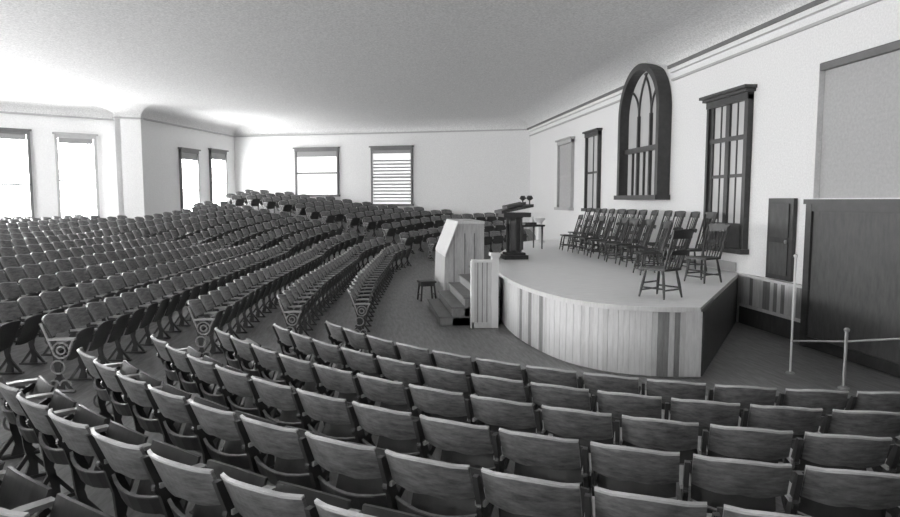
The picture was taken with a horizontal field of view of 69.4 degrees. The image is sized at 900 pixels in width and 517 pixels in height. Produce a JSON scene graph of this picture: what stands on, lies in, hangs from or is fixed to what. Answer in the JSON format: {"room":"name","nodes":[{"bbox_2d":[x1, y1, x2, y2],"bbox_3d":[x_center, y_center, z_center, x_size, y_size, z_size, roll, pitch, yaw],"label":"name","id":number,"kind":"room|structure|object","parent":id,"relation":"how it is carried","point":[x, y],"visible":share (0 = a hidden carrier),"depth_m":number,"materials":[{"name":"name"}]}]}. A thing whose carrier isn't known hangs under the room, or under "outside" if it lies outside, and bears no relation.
{"room":"auditorium","nodes":[
{"label":"auditorium","id":0,"kind":"room"},
{"bbox_2d":[0,113,118,219],"bbox_3d":[-15.330,-2.566,24.930,4.888,5.800,0.200,-4,6,-38],"label":"wall","id":1,"kind":"structure","parent":0,"point":[42,144],"depth_m":24.87,"materials":[{"name":"paint"}]},
{"bbox_2d":[0,127,33,218],"bbox_3d":[-16.338,-2.772,23.857,1.835,4.000,0.196,-4,6,-38],"label":"window","id":2,"kind":"structure","parent":1,"relation":"in","point":[16,185],"depth_m":24.09,"materials":[{"name":"white glass"}]},
{"bbox_2d":[0,111,114,120],"bbox_3d":[-15.243,-5.415,24.566,4.888,0.060,0.080,-4,6,-38],"label":"trim","id":3,"kind":"structure","parent":1,"relation":"attached to","point":[0,111],"depth_m":24.72,"materials":[{"name":"grey wood"}]},
{"bbox_2d":[52,132,99,218],"bbox_3d":[-14.483,-3.076,25.296,1.532,3.550,0.196,-4,6,-38],"label":"window","id":4,"kind":"structure","parent":1,"relation":"in","point":[75,153],"depth_m":25.32,"materials":[{"name":"white glass"}]},
{"bbox_2d":[114,118,123,214],"bbox_3d":[-13.096,-2.658,25.960,0.200,5.800,0.922,-2,5,-20],"label":"wall pier","id":5,"kind":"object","parent":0,"point":[119,157],"visible":0.36,"depth_m":25.45,"materials":[{"name":"paint"}]},
{"bbox_2d":[114,118,144,220],"bbox_3d":[-12.634,-2.639,25.745,0.922,5.800,0.200,-2,5,-20],"label":"wall","id":6,"kind":"structure","parent":0,"point":[130,133],"depth_m":25.58,"materials":[{"name":"paint"}]},
{"bbox_2d":[114,116,140,118],"bbox_3d":[-12.586,-5.486,25.359,0.922,0.060,0.080,-2,5,-20],"label":"trim","id":7,"kind":"structure","parent":6,"relation":"attached to","point":[114,116],"depth_m":25.34,"materials":[{"name":"white wood"}]},
{"bbox_2d":[141,119,235,216],"bbox_3d":[-11.634,-2.972,29.474,0.200,5.800,7.433,1,5,10],"label":"wall","id":8,"kind":"structure","parent":0,"point":[161,142],"depth_m":27.56,"materials":[{"name":"paint"}]},
{"bbox_2d":[141,118,234,136],"bbox_3d":[-11.496,-5.828,29.195,0.080,0.060,7.433,1,5,10],"label":"trim","id":9,"kind":"structure","parent":8,"relation":"attached to","point":[141,118],"depth_m":28.43,"materials":[{"name":"grey wood"}]},
{"bbox_2d":[178,147,200,212],"bbox_3d":[-11.523,-3.098,28.917,0.196,3.550,1.516,1,5,10],"label":"window","id":10,"kind":"structure","parent":8,"relation":"in","point":[189,176],"depth_m":28.85,"materials":[{"name":"white glass"}]},
{"bbox_2d":[208,148,228,204],"bbox_3d":[-11.102,-3.688,31.317,0.196,3.100,1.568,1,5,10],"label":"window","id":11,"kind":"structure","parent":8,"relation":"in","point":[218,182],"depth_m":31.28,"materials":[{"name":"white glass"}]},
{"bbox_2d":[234,130,529,228],"bbox_3d":[-3.605,-3.156,31.538,14.935,5.800,0.200,1,5,13],"label":"wall","id":12,"kind":"structure","parent":0,"point":[483,172],"depth_m":30.73,"materials":[{"name":"paint"}]},
{"bbox_2d":[293,147,339,196],"bbox_3d":[-6.557,-4.244,31.913,2.402,2.400,0.196,1,5,13],"label":"window","id":13,"kind":"structure","parent":12,"relation":"in","point":[316,168],"depth_m":31.95,"materials":[{"name":"white glass"}]},
{"bbox_2d":[235,129,526,136],"bbox_3d":[-3.636,-6.003,31.147,14.935,0.060,0.080,1,5,13],"label":"trim","id":14,"kind":"structure","parent":12,"relation":"attached to","point":[497,129],"depth_m":30.99,"materials":[{"name":"grey wood"}]},
{"bbox_2d":[369,145,413,205],"bbox_3d":[-2.802,-3.943,31.075,2.179,2.850,0.196,1,5,13],"label":"window","id":15,"kind":"structure","parent":12,"relation":"in","point":[391,166],"depth_m":31.11,"materials":[{"name":"white"}]},
{"bbox_2d":[0,0,814,135],"bbox_3d":[-6.250,-4.786,14.649,23.500,0.450,37.400,-1,5,-7],"label":"ceiling","id":16,"kind":"structure","parent":0,"point":[230,67],"depth_m":16.61,"materials":[{"name":"paint"}]},
{"bbox_2d":[0,204,899,516],"bbox_3d":[-6.269,-0.167,15.210,24.100,2.548,38.300,-1,5,-7],"label":"floor","id":17,"kind":"structure","parent":0,"point":[748,355],"depth_m":10.39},
{"bbox_2d":[0,216,34,221],"bbox_3d":[-14.851,-0.295,13.534,0.831,1.008,21.266,0,5,-3],"label":"seats","id":18,"kind":"object","parent":17,"relation":"on","point":[3,217],"visible":0.11,"depth_m":23.28,"materials":[{"name":"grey wood"}]},
{"bbox_2d":[0,214,83,225],"bbox_3d":[-13.935,-0.276,14.179,1.056,1.012,22.304,0,5,-2],"label":"seats","id":19,"kind":"object","parent":17,"relation":"on","point":[15,221],"visible":0.27,"depth_m":22.98,"materials":[{"name":"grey wood"}]},
{"bbox_2d":[0,215,99,229],"bbox_3d":[-13.019,-0.190,14.042,0.985,1.022,21.780,0,5,-3],"label":"seats","id":20,"kind":"object","parent":17,"relation":"on","point":[7,226],"visible":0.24,"depth_m":22.03,"materials":[{"name":"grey wood"}]},
{"bbox_2d":[0,460,113,516],"bbox_3d":[0.412,1.407,2.382,10.257,0.854,1.646,2,5,21],"label":"seats","id":21,"kind":"object","parent":17,"relation":"on","point":[21,495],"visible":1,"depth_m":3.11,"materials":[{"name":"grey wood"}]},
{"bbox_2d":[0,215,126,235],"bbox_3d":[-12.099,-0.162,14.163,1.028,1.099,21.776,0,5,-3],"label":"seats","id":22,"kind":"object","parent":17,"relation":"on","point":[51,227],"visible":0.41,"depth_m":21.45,"materials":[{"name":"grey wood"}]},
{"bbox_2d":[0,201,228,240],"bbox_3d":[-10.999,-0.571,16.266,2.242,1.698,25.733,0,5,1],"label":"seats","id":23,"kind":"object","parent":17,"relation":"on","point":[73,230],"visible":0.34,"depth_m":22.18,"materials":[{"name":"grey wood"}]},
{"bbox_2d":[0,204,238,248],"bbox_3d":[-10.135,-0.444,15.890,2.006,1.666,24.738,0,5,1],"label":"seats","id":24,"kind":"object","parent":17,"relation":"on","point":[122,228],"visible":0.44,"depth_m":21.36,"materials":[{"name":"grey wood"}]},
{"bbox_2d":[0,205,255,267],"bbox_3d":[-9.231,-0.362,15.755,1.940,1.685,24.221,0,5,0],"label":"seats","id":25,"kind":"object","parent":17,"relation":"on","point":[67,244],"visible":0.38,"depth_m":19.94,"materials":[{"name":"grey wood"}]},
{"bbox_2d":[0,208,271,297],"bbox_3d":[-8.327,-0.245,15.624,1.873,1.630,23.704,0,5,0],"label":"seats","id":26,"kind":"object","parent":17,"relation":"on","point":[19,260],"visible":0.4,"depth_m":17.50,"materials":[{"name":"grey wood"}]},
{"bbox_2d":[0,211,294,318],"bbox_3d":[-7.421,-0.146,15.626,1.847,1.589,23.175,0,5,0],"label":"seats","id":27,"kind":"object","parent":17,"relation":"on","point":[10,274],"visible":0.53,"depth_m":15.52,"materials":[{"name":"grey wood"}]},
{"bbox_2d":[0,215,308,342],"bbox_3d":[-6.569,-0.056,15.888,1.702,1.520,21.619,0,5,0],"label":"seats","id":28,"kind":"object","parent":17,"relation":"on","point":[45,282],"visible":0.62,"depth_m":13.40,"materials":[{"name":"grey wood"}]},
{"bbox_2d":[0,219,326,374],"bbox_3d":[-5.716,0.034,16.151,1.557,1.452,20.063,0,5,0],"label":"seats","id":29,"kind":"object","parent":17,"relation":"on","point":[27,305],"visible":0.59,"depth_m":10.16,"materials":[{"name":"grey wood"}]},
{"bbox_2d":[38,223,343,392],"bbox_3d":[-4.864,0.123,16.412,1.405,1.383,18.505,0,5,0],"label":"seats","id":30,"kind":"object","parent":17,"relation":"on","point":[53,323],"visible":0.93,"depth_m":9.65,"materials":[{"name":"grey wood"}]},
{"bbox_2d":[193,201,212,208],"bbox_3d":[-10.847,-2.091,28.857,0.443,0.933,1.129,3,6,27],"label":"seats","id":31,"kind":"object","parent":17,"relation":"on","point":[205,202],"visible":0.17,"depth_m":28.84,"materials":[{"name":"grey wood"}]},
{"bbox_2d":[0,375,422,516],"bbox_3d":[0.673,1.410,3.054,9.717,0.854,1.595,2,5,21],"label":"seats","id":32,"kind":"object","parent":17,"relation":"on","point":[170,476],"visible":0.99,"depth_m":3.63,"materials":[{"name":"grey wood"}]},
{"bbox_2d":[225,189,253,206],"bbox_3d":[-10.152,-2.853,31.680,0.452,1.068,1.659,4,6,36],"label":"seats","id":33,"kind":"object","parent":17,"relation":"on","point":[228,196],"visible":0.28,"depth_m":31.45,"materials":[{"name":"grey wood"}]},
{"bbox_2d":[231,190,268,210],"bbox_3d":[-9.459,-2.739,31.062,0.463,1.132,2.195,4,6,36],"label":"seats","id":34,"kind":"object","parent":17,"relation":"on","point":[240,202],"visible":0.47,"depth_m":30.66,"materials":[{"name":"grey wood"}]},
{"bbox_2d":[246,191,293,211],"bbox_3d":[-8.446,-2.674,30.868,0.489,1.044,2.735,4,6,37],"label":"seats","id":35,"kind":"object","parent":17,"relation":"on","point":[256,201],"visible":0.45,"depth_m":30.51,"materials":[{"name":"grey wood"}]},
{"bbox_2d":[186,231,364,356],"bbox_3d":[-3.879,0.240,17.051,1.197,1.224,15.900,0,5,0],"label":"seats","id":36,"kind":"object","parent":17,"relation":"on","point":[199,306],"visible":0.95,"depth_m":12.33,"materials":[{"name":"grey wood"}]},
{"bbox_2d":[262,194,309,213],"bbox_3d":[-7.599,-2.512,30.473,0.488,1.029,2.730,4,6,38],"label":"seats","id":37,"kind":"object","parent":17,"relation":"on","point":[271,204],"visible":0.46,"depth_m":30.13,"materials":[{"name":"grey wood"}]},
{"bbox_2d":[278,196,334,216],"bbox_3d":[-6.570,-2.379,30.268,0.516,1.068,3.263,4,7,40],"label":"seats","id":38,"kind":"object","parent":17,"relation":"on","point":[287,208],"visible":0.42,"depth_m":29.85,"materials":[{"name":"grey wood"}]},
{"bbox_2d":[295,199,353,221],"bbox_3d":[-5.711,-2.208,29.862,0.523,1.066,3.268,4,7,41],"label":"seats","id":39,"kind":"object","parent":17,"relation":"on","point":[302,207],"visible":0.47,"depth_m":29.60,"materials":[{"name":"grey wood"}]},
{"bbox_2d":[277,237,391,349],"bbox_3d":[-2.844,0.364,17.509,1.123,1.081,14.321,0,5,1],"label":"seats","id":40,"kind":"object","parent":17,"relation":"on","point":[344,265],"visible":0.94,"depth_m":14.45,"materials":[{"name":"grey wood"}]},
{"bbox_2d":[305,202,372,227],"bbox_3d":[-4.921,-2.015,29.354,0.566,1.107,3.798,5,7,42],"label":"seats","id":41,"kind":"object","parent":17,"relation":"on","point":[313,214],"visible":0.5,"depth_m":29.05,"materials":[{"name":"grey wood"}]},
{"bbox_2d":[320,204,397,229],"bbox_3d":[-3.954,-1.857,29.015,0.622,1.142,4.330,5,7,43],"label":"seats","id":42,"kind":"object","parent":17,"relation":"on","point":[330,216],"visible":0.65,"depth_m":28.42,"materials":[{"name":"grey wood"}]},
{"bbox_2d":[347,243,412,335],"bbox_3d":[-1.836,0.424,17.710,0.883,0.927,12.245,0,5,0],"label":"seats","id":43,"kind":"object","parent":17,"relation":"on","point":[372,279],"visible":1,"depth_m":15.38,"materials":[{"name":"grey wood"}]},
{"bbox_2d":[345,206,424,233],"bbox_3d":[-2.802,-1.736,28.857,4.332,1.126,0.641,-5,7,-42],"label":"seats","id":44,"kind":"object","parent":17,"relation":"on","point":[353,220],"visible":0.52,"depth_m":28.48,"materials":[{"name":"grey wood"}]},
{"bbox_2d":[362,209,453,237],"bbox_3d":[-1.803,-1.568,28.473,4.854,1.150,0.725,-4,7,-40],"label":"seats","id":45,"kind":"object","parent":17,"relation":"on","point":[387,219],"visible":0.62,"depth_m":28.13,"materials":[{"name":"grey wood"}]},
{"bbox_2d":[417,279,436,300],"bbox_3d":[-0.574,0.789,16.094,0.420,0.493,0.360,-2,5,-19],"label":"wooden stool","id":46,"kind":"object","parent":17,"relation":"on","point":[423,283],"visible":0.96,"depth_m":15.99,"materials":[{"name":"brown wood"}]},
{"bbox_2d":[77,347,808,516],"bbox_3d":[0.918,1.407,3.801,9.666,0.854,1.680,2,5,21],"label":"seats","id":47,"kind":"object","parent":17,"relation":"on","point":[367,474],"visible":0.93,"depth_m":3.69,"materials":[{"name":"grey wood"}]},
{"bbox_2d":[381,212,505,243],"bbox_3d":[-0.189,-1.353,28.135,6.382,1.266,1.010,-3,6,-33],"label":"seats","id":48,"kind":"object","parent":17,"relation":"on","point":[490,217],"visible":0.69,"depth_m":27.85,"materials":[{"name":"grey wood"}]},
{"bbox_2d":[399,220,505,253],"bbox_3d":[0.361,-0.947,27.229,5.855,1.265,0.992,-3,6,-33],"label":"seats","id":49,"kind":"object","parent":17,"relation":"on","point":[414,236],"visible":0.41,"depth_m":26.50,"materials":[{"name":"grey wood"}]},
{"bbox_2d":[435,219,484,298],"bbox_3d":[0.180,0.025,16.196,0.980,1.970,2.140,-1,5,-7],"label":"parapet","id":50,"kind":"object","parent":17,"relation":"on","point":[460,241],"visible":0.61,"depth_m":15.18,"materials":[{"name":"white wood"}]},
{"bbox_2d":[428,266,500,325],"bbox_3d":[0.240,0.743,13.944,1.220,0.940,2.390,-1,5,-7],"label":"stairs","id":51,"kind":"structure","parent":17,"relation":"on","point":[452,308],"depth_m":13.26,"materials":[{"name":"grey wood"}]},
{"bbox_2d":[427,230,527,259],"bbox_3d":[1.100,-0.606,26.496,4.824,1.094,0.867,-3,6,-31],"label":"seats","id":52,"kind":"object","parent":17,"relation":"on","point":[498,238],"visible":0.48,"depth_m":27.00,"materials":[{"name":"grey wood"}]},
{"bbox_2d":[470,252,500,327],"bbox_3d":[0.675,0.614,12.527,0.560,1.450,0.200,-1,5,-7],"label":"panel","id":53,"kind":"object","parent":17,"relation":"on","point":[484,273],"visible":1,"depth_m":12.48,"materials":[{"name":"white paint"}]},
{"bbox_2d":[150,334,899,516],"bbox_3d":[1.089,1.400,4.585,9.599,0.854,1.778,2,5,22],"label":"seats","id":54,"kind":"object","parent":17,"relation":"on","point":[815,491],"visible":0.77,"depth_m":3.95,"materials":[{"name":"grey wood"}]},
{"bbox_2d":[214,327,899,516],"bbox_3d":[1.195,1.397,5.321,9.051,0.854,1.745,2,6,23],"label":"seats","id":55,"kind":"object","parent":17,"relation":"on","point":[835,451],"visible":0.63,"depth_m":4.58,"materials":[{"name":"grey wood"}]},
{"bbox_2d":[272,323,899,513],"bbox_3d":[1.465,1.400,5.997,8.500,0.854,1.703,2,6,23],"label":"seats","id":56,"kind":"object","parent":17,"relation":"on","point":[798,420],"visible":0.59,"depth_m":5.26,"materials":[{"name":"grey wood"}]},
{"bbox_2d":[324,320,899,425],"bbox_3d":[1.763,1.404,6.656,7.945,0.854,1.676,2,6,23],"label":"seats","id":57,"kind":"object","parent":17,"relation":"on","point":[889,401],"visible":0.47,"depth_m":5.89,"materials":[{"name":"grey wood"}]},
{"bbox_2d":[499,239,737,377],"bbox_3d":[2.911,0.470,16.778,4.804,1.000,15.724,-1,5,-7],"label":"stage platform","id":58,"kind":"object","parent":17,"relation":"on","point":[581,310],"visible":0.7,"depth_m":9.98,"materials":[{"name":"grey wood"}]},
{"bbox_2d":[494,196,533,259],"bbox_3d":[1.599,-0.786,16.340,0.810,1.580,0.900,-1,5,-7],"label":"lectern","id":59,"kind":"object","parent":58,"relation":"on","point":[513,219],"visible":1,"depth_m":16.18,"materials":[{"name":"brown wood"}]},
{"bbox_2d":[522,217,544,249],"bbox_3d":[2.369,-0.778,19.682,0.800,0.970,0.600,-2,6,-25],"label":"table","id":60,"kind":"object","parent":58,"relation":"on","point":[531,223],"visible":0.83,"depth_m":19.57,"materials":[{"name":"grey wood"}]},
{"bbox_2d":[533,218,544,242],"bbox_3d":[3.097,-0.977,22.595,0.400,0.850,0.400,-1,5,-7],"label":"pedestal","id":61,"kind":"object","parent":58,"relation":"on","point":[539,221],"visible":0.8,"depth_m":22.49,"materials":[{"name":"white"}]},
{"bbox_2d":[559,215,582,250],"bbox_3d":[3.587,-0.772,19.174,0.648,1.043,0.480,0,5,-1],"label":"spindle chair","id":62,"kind":"object","parent":58,"relation":"on","point":[580,217],"visible":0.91,"depth_m":19.18,"materials":[{"name":"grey wood"}]},
{"bbox_2d":[567,208,591,244],"bbox_3d":[4.174,-1.016,20.889,0.699,1.223,0.480,-1,5,-7],"label":"spindle chair","id":63,"kind":"object","parent":58,"relation":"on","point":[588,210],"visible":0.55,"depth_m":20.99,"materials":[{"name":"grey wood"}]},
{"bbox_2d":[567,215,593,252],"bbox_3d":[3.706,-0.703,18.396,0.648,1.043,0.480,-1,5,-7],"label":"spindle chair","id":64,"kind":"object","parent":58,"relation":"on","point":[589,218],"visible":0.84,"depth_m":18.41,"materials":[{"name":"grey wood"}]},
{"bbox_2d":[576,208,600,243],"bbox_3d":[4.302,-0.956,20.222,0.699,1.223,0.480,-1,5,-6],"label":"spindle chair","id":65,"kind":"object","parent":58,"relation":"on","point":[597,210],"visible":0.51,"depth_m":20.23,"materials":[{"name":"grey wood"}]},
{"bbox_2d":[578,216,605,254],"bbox_3d":[3.857,-0.633,17.615,0.648,1.043,0.480,-1,5,-9],"label":"spindle chair","id":66,"kind":"object","parent":58,"relation":"on","point":[602,219],"visible":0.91,"depth_m":17.63,"materials":[{"name":"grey wood"}]},
{"bbox_2d":[581,208,606,247],"bbox_3d":[4.335,-0.896,19.546,0.699,1.223,0.480,-1,5,-8],"label":"spindle chair","id":67,"kind":"object","parent":58,"relation":"on","point":[604,210],"visible":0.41,"depth_m":19.59,"materials":[{"name":"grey wood"}]},
{"bbox_2d":[587,217,614,257],"bbox_3d":[3.906,-0.560,16.801,0.648,1.043,0.480,0,5,1],"label":"spindle chair","id":68,"kind":"object","parent":58,"relation":"on","point":[611,219],"visible":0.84,"depth_m":16.85,"materials":[{"name":"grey wood"}]},
{"bbox_2d":[589,209,614,246],"bbox_3d":[4.407,-0.835,18.861,0.699,1.223,0.480,0,5,-2],"label":"spindle chair","id":69,"kind":"object","parent":58,"relation":"on","point":[612,211],"visible":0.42,"depth_m":18.94,"materials":[{"name":"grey wood"}]},
{"bbox_2d":[597,209,625,251],"bbox_3d":[4.536,-0.777,18.216,0.699,1.223,0.480,-1,5,-13],"label":"spindle chair","id":70,"kind":"object","parent":58,"relation":"on","point":[619,211],"visible":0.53,"depth_m":18.30,"materials":[{"name":"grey wood"}]},
{"bbox_2d":[598,217,628,260],"bbox_3d":[4.042,-0.491,16.029,0.648,1.043,0.480,-1,5,-7],"label":"spindle chair","id":71,"kind":"object","parent":58,"relation":"on","point":[624,219],"visible":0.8,"depth_m":16.05,"materials":[{"name":"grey wood"}]},
{"bbox_2d":[607,209,636,251],"bbox_3d":[4.631,-0.718,17.551,0.699,1.223,0.480,-1,5,-16],"label":"spindle chair","id":72,"kind":"object","parent":58,"relation":"on","point":[630,211],"visible":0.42,"depth_m":17.58,"materials":[{"name":"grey wood"}]},
{"bbox_2d":[606,218,639,263],"bbox_3d":[4.061,-0.421,15.240,0.648,1.043,0.480,-1,5,-15],"label":"spindle chair","id":73,"kind":"object","parent":58,"relation":"on","point":[635,221],"visible":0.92,"depth_m":15.26,"materials":[{"name":"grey wood"}]},
{"bbox_2d":[616,210,647,255],"bbox_3d":[4.720,-0.656,16.862,0.699,1.223,0.480,-1,5,-7],"label":"spindle chair","id":74,"kind":"object","parent":58,"relation":"on","point":[643,213],"visible":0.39,"depth_m":16.85,"materials":[{"name":"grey wood"}]},
{"bbox_2d":[619,219,653,266],"bbox_3d":[4.144,-0.349,14.432,0.648,1.043,0.480,0,5,-5],"label":"spindle chair","id":75,"kind":"object","parent":58,"relation":"on","point":[649,222],"visible":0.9,"depth_m":14.45,"materials":[{"name":"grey wood"}]},
{"bbox_2d":[626,210,658,258],"bbox_3d":[4.801,-0.595,16.176,0.699,1.223,0.480,0,5,0],"label":"spindle chair","id":76,"kind":"object","parent":58,"relation":"on","point":[654,213],"visible":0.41,"depth_m":16.09,"materials":[{"name":"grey wood"}]},
{"bbox_2d":[633,222,671,274],"bbox_3d":[4.012,-0.208,12.852,0.648,1.043,0.480,0,5,-2],"label":"spindle chair","id":77,"kind":"object","parent":58,"relation":"on","point":[667,225],"visible":0.88,"depth_m":12.85,"materials":[{"name":"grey wood"}]},
{"bbox_2d":[637,220,673,270],"bbox_3d":[4.320,-0.278,13.639,0.648,1.043,0.480,0,5,2],"label":"spindle chair","id":78,"kind":"object","parent":58,"relation":"on","point":[672,221],"visible":0.62,"depth_m":13.48,"materials":[{"name":"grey wood"}]},
{"bbox_2d":[638,210,672,258],"bbox_3d":[4.906,-0.535,15.507,0.699,1.223,0.480,0,5,-1],"label":"spindle chair","id":79,"kind":"object","parent":58,"relation":"on","point":[669,212],"visible":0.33,"depth_m":15.59,"materials":[{"name":"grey wood"}]},
{"bbox_2d":[638,229,693,299],"bbox_3d":[3.237,0.072,9.717,0.480,1.043,0.648,-4,6,-36],"label":"spindle chair","id":80,"kind":"object","parent":58,"relation":"on","point":[685,234],"visible":1,"depth_m":9.57,"materials":[{"name":"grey wood"}]},
{"bbox_2d":[648,211,685,262],"bbox_3d":[4.970,-0.476,14.848,0.699,1.223,0.480,-1,5,-8],"label":"spindle chair","id":81,"kind":"object","parent":58,"relation":"on","point":[677,214],"visible":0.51,"depth_m":14.90,"materials":[{"name":"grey wood"}]},
{"bbox_2d":[662,211,699,265],"bbox_3d":[5.037,-0.415,14.158,0.699,1.223,0.480,0,5,0],"label":"spindle chair","id":82,"kind":"object","parent":58,"relation":"on","point":[696,214],"visible":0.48,"depth_m":14.16,"materials":[{"name":"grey wood"}]},
{"bbox_2d":[677,212,717,271],"bbox_3d":[5.137,-0.356,13.504,0.699,1.223,0.480,-1,5,-9],"label":"spindle chair","id":83,"kind":"object","parent":58,"relation":"on","point":[713,215],"visible":0.61,"depth_m":13.57,"materials":[{"name":"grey wood"}]},
{"bbox_2d":[684,223,729,283],"bbox_3d":[4.615,-0.102,11.666,0.648,1.043,0.480,-3,6,-29],"label":"spindle chair","id":84,"kind":"object","parent":58,"relation":"on","point":[715,227],"visible":1,"depth_m":11.70,"materials":[{"name":"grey wood"}]},
{"bbox_2d":[785,254,899,389],"bbox_3d":[5.220,0.869,8.317,0.140,1.710,2.055,-2,6,-22],"label":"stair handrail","id":85,"kind":"object","parent":17,"relation":"on","point":[843,386],"visible":1,"depth_m":8.57,"materials":[{"name":"grey metal"}]},
{"bbox_2d":[799,199,899,377],"bbox_3d":[6.516,0.577,7.205,0.210,2.470,7.680,-1,5,-7],"label":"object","id":86,"kind":"structure","parent":17,"relation":"on","point":[851,276],"depth_m":9.83,"materials":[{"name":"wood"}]},
{"bbox_2d":[529,0,899,321],"bbox_3d":[5.986,-1.583,13.909,0.500,5.800,32.200,-1,5,-7],"label":"wall","id":87,"kind":"structure","parent":0,"point":[826,111],"depth_m":11.64,"materials":[{"name":"paint"}]},
{"bbox_2d":[554,136,574,209],"bbox_3d":[4.263,-3.135,24.277,0.196,2.650,1.840,-1,5,-7],"label":"window","id":88,"kind":"structure","parent":87,"relation":"in","point":[565,146],"depth_m":24.26,"materials":[{"name":"paint"}]},
{"bbox_2d":[527,85,623,135],"bbox_3d":[4.301,-5.231,23.968,0.160,0.360,11.250,-1,5,-7],"label":"trim","id":89,"kind":"structure","parent":87,"relation":"attached to","point":[616,92],"depth_m":22.38,"materials":[{"name":"paint"}]},
{"bbox_2d":[581,128,602,211],"bbox_3d":[4.645,-2.875,21.363,0.196,2.650,1.380,-1,5,-7],"label":"window","id":90,"kind":"structure","parent":87,"relation":"in","point":[593,137],"depth_m":21.39,"materials":[{"name":"clear glass"}]},
{"bbox_2d":[614,63,671,199],"bbox_3d":[5.075,-3.335,17.227,0.390,3.540,2.700,-1,5,-7],"label":"arched window","id":91,"kind":"structure","parent":87,"relation":"in","point":[645,107],"depth_m":17.22,"materials":[{"name":"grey wood"}]},
{"bbox_2d":[565,236,736,270],"bbox_3d":[5.072,-0.333,18.912,0.030,0.180,11.500,-1,5,-7],"label":"baseboard","id":92,"kind":"structure","parent":87,"relation":"attached to","point":[727,265],"depth_m":13.97,"materials":[{"name":"white wood"}]},
{"bbox_2d":[698,84,757,254],"bbox_3d":[5.658,-1.783,13.453,0.256,3.280,1.740,-1,5,-7],"label":"window","id":93,"kind":"structure","parent":87,"relation":"in","point":[729,124],"depth_m":13.31,"materials":[{"name":"clear glass"}]},
{"bbox_2d":[737,273,801,339],"bbox_3d":[5.937,0.874,12.140,0.090,1.000,2.046,-1,5,-7],"label":"wainscoting","id":94,"kind":"structure","parent":87,"relation":"attached to","point":[765,304],"depth_m":12.09,"materials":[{"name":"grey wood"}]},
{"bbox_2d":[667,0,881,80],"bbox_3d":[6.557,-3.698,6.783,0.160,0.360,18.350,-1,5,-7],"label":"trim","id":95,"kind":"structure","parent":87,"relation":"attached to","point":[814,7],"depth_m":12.04,"materials":[{"name":"paint"}]},
{"bbox_2d":[765,198,797,281],"bbox_3d":[5.949,-0.350,11.746,0.140,1.470,0.720,-1,5,-7],"label":"door","id":96,"kind":"structure","parent":87,"relation":"in","point":[782,212],"depth_m":11.65,"materials":[{"name":"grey wood"}]}
]}

